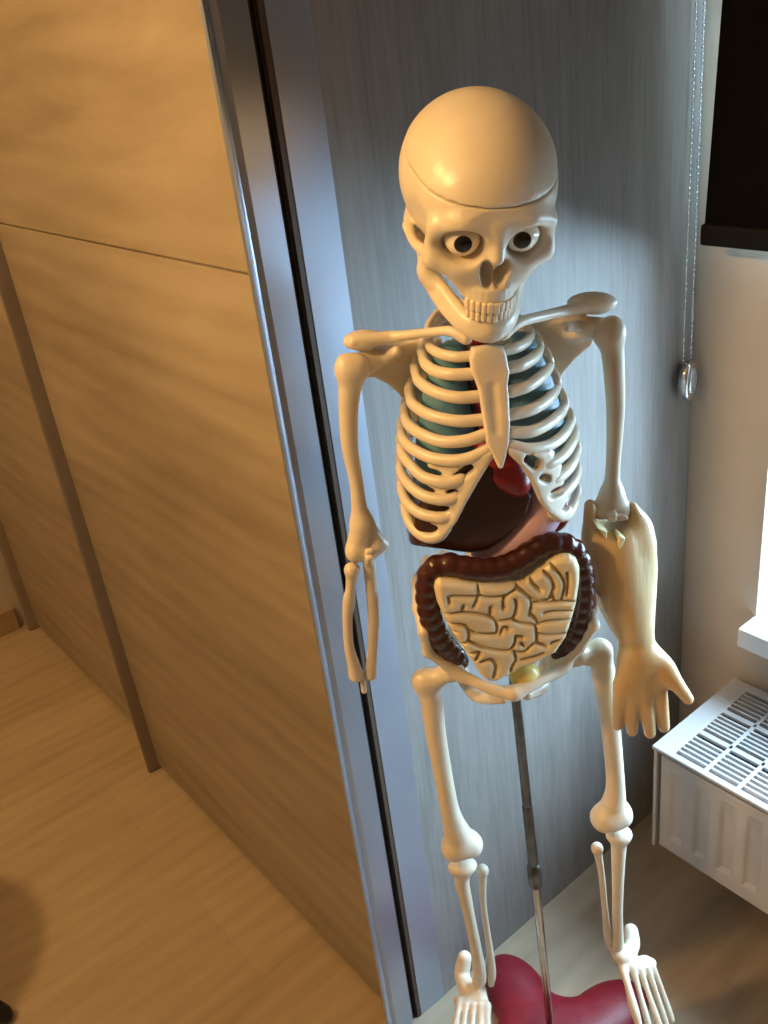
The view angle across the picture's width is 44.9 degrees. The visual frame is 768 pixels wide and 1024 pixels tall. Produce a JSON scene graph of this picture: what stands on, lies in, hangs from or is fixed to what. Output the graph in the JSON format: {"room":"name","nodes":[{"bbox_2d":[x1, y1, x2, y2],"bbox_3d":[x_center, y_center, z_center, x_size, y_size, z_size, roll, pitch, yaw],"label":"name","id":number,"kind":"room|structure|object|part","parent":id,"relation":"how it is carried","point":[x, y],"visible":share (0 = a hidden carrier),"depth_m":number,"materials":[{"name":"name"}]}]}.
{"room":"bedroom","nodes":[
{"label":"bedroom","id":0,"kind":"room"},
{"bbox_2d":[0,551,25,625],"bbox_3d":[-1.825,-0.471,1.361,3.680,2.500,0.100,-26,33,-32],"label":"wall","id":1,"kind":"structure","parent":0,"point":[8,598],"depth_m":2.34,"materials":[{"name":"paint"}]},
{"bbox_2d":[0,607,20,636],"bbox_3d":[-1.958,0.769,1.671,2.670,0.062,0.012,-26,33,-32],"label":"baseboard","id":2,"kind":"structure","parent":1,"relation":"attached to","point":[9,623],"depth_m":2.35,"materials":[{"name":"brown wood"}]},
{"bbox_2d":[0,624,767,1023],"bbox_3d":[-0.326,1.280,0.461,3.720,0.100,4.310,-26,33,-32],"label":"floor","id":3,"kind":"structure","parent":0,"point":[122,901],"depth_m":1.50,"materials":[{"name":"brown wood"}]},
{"bbox_2d":[0,1000,12,1023],"bbox_3d":[-0.917,0.580,1.324,0.500,0.476,0.469,-26,33,-32],"label":"stool","id":4,"kind":"object","parent":3,"relation":"on","point":[6,1013],"visible":1,"depth_m":1.39,"materials":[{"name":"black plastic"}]},
{"bbox_2d":[0,0,705,1023],"bbox_3d":[-0.354,-0.668,1.452,0.661,2.420,1.507,-26,33,-32],"label":"wardrobe","id":5,"kind":"object","parent":3,"relation":"on","point":[201,201],"visible":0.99,"depth_m":1.10,"materials":[{"name":"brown wood"}]},
{"bbox_3d":[-0.794,-0.662,1.570,0.014,2.378,0.698,-26,33,-32],"label":"sliding door","id":6,"kind":"part","parent":5,"relation":"part of","materials":[{"name":"brown wood"}]},
{"bbox_3d":[-0.345,-0.440,1.033,0.014,2.378,0.745,-26,33,-32],"label":"sliding door","id":7,"kind":"part","parent":5,"relation":"part of","materials":[{"name":"brown wood"}]},
{"bbox_3d":[-0.077,-0.357,0.788,0.043,2.420,0.021,-26,33,-32],"label":"edge trim","id":8,"kind":"part","parent":5,"relation":"part of","materials":[{"name":"silver metal"}]},
{"bbox_3d":[0.154,-0.470,0.946,0.560,2.420,0.020,-26,33,-32],"label":"panel","id":9,"kind":"part","parent":5,"relation":"part of","materials":[{"name":"grey wood"}]},
{"bbox_2d":[485,675,648,1023],"bbox_3d":[0.184,0.385,1.077,0.248,0.788,0.259,5,30,22],"label":"display stand","id":10,"kind":"object","parent":3,"relation":"on","point":[519,994],"visible":0.8,"depth_m":1.27,"materials":[{"name":"red plastic"}]},
{"bbox_2d":[334,86,693,1023],"bbox_3d":[0.135,0.159,0.952,0.335,1.092,0.173,-8,27,-1],"label":"skeleton","id":11,"kind":"object","parent":10,"relation":"attached to","point":[497,449],"visible":1,"depth_m":0.83,"materials":[{"name":"plastic"}]},
{"bbox_3d":[0.204,0.579,1.183,0.010,0.294,0.029,-18,29,-19],"label":"rod","id":12,"kind":"part","parent":10,"relation":"part of","materials":[{"name":"silver metal"}]},
{"bbox_2d":[678,0,767,723],"bbox_3d":[0.816,-0.498,0.745,0.260,2.500,4.110,-26,33,-32],"label":"wall","id":13,"kind":"structure","parent":0,"point":[726,565],"depth_m":1.29,"materials":[{"name":"paint"}]},
{"bbox_2d":[652,678,767,913],"bbox_3d":[0.838,0.591,1.035,0.220,0.312,1.132,-26,33,-32],"label":"panel radiator","id":14,"kind":"object","parent":13,"relation":"attached to","point":[710,777],"visible":1,"depth_m":1.30,"materials":[{"name":"metal"}]},
{"bbox_2d":[652,678,767,813],"bbox_3d":[0.810,0.457,0.966,0.206,0.008,1.117,-26,33,-32],"label":"grille","id":15,"kind":"object","parent":14,"relation":"attached to","point":[681,746],"depth_m":1.30,"materials":[{"name":"metal"}]},
{"bbox_3d":[0.754,0.575,0.964,0.012,0.184,1.096,-26,33,-32],"label":"panel","id":16,"kind":"part","parent":14,"relation":"part of","materials":[{"name":"metal"}]},
{"bbox_2d":[700,0,767,251],"bbox_3d":[0.728,-0.745,0.374,0.078,1.364,1.333,-26,33,-32],"label":"roller blind","id":17,"kind":"object","parent":13,"relation":"attached to","point":[736,216],"visible":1,"depth_m":1.06,"materials":[{"name":"black fabric"}]},
{"bbox_2d":[678,0,705,400],"bbox_3d":[0.328,-0.831,0.918,0.018,1.540,0.043,17,36,38],"label":"chain","id":18,"kind":"object","parent":17,"relation":"hanging from","point":[688,377],"visible":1,"depth_m":1.20,"materials":[{"name":"metal"}]},
{"bbox_3d":[0.418,-0.176,1.255,0.005,0.039,0.027,16,36,38],"label":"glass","id":19,"kind":"part","parent":18,"relation":"part of","materials":[{"name":"silver"}]},
{"bbox_2d":[737,607,767,658],"bbox_3d":[0.951,0.307,0.998,0.213,0.032,1.132,-26,33,-32],"label":"window sill","id":20,"kind":"structure","parent":13,"relation":"attached to","point":[753,635],"depth_m":1.33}
]}

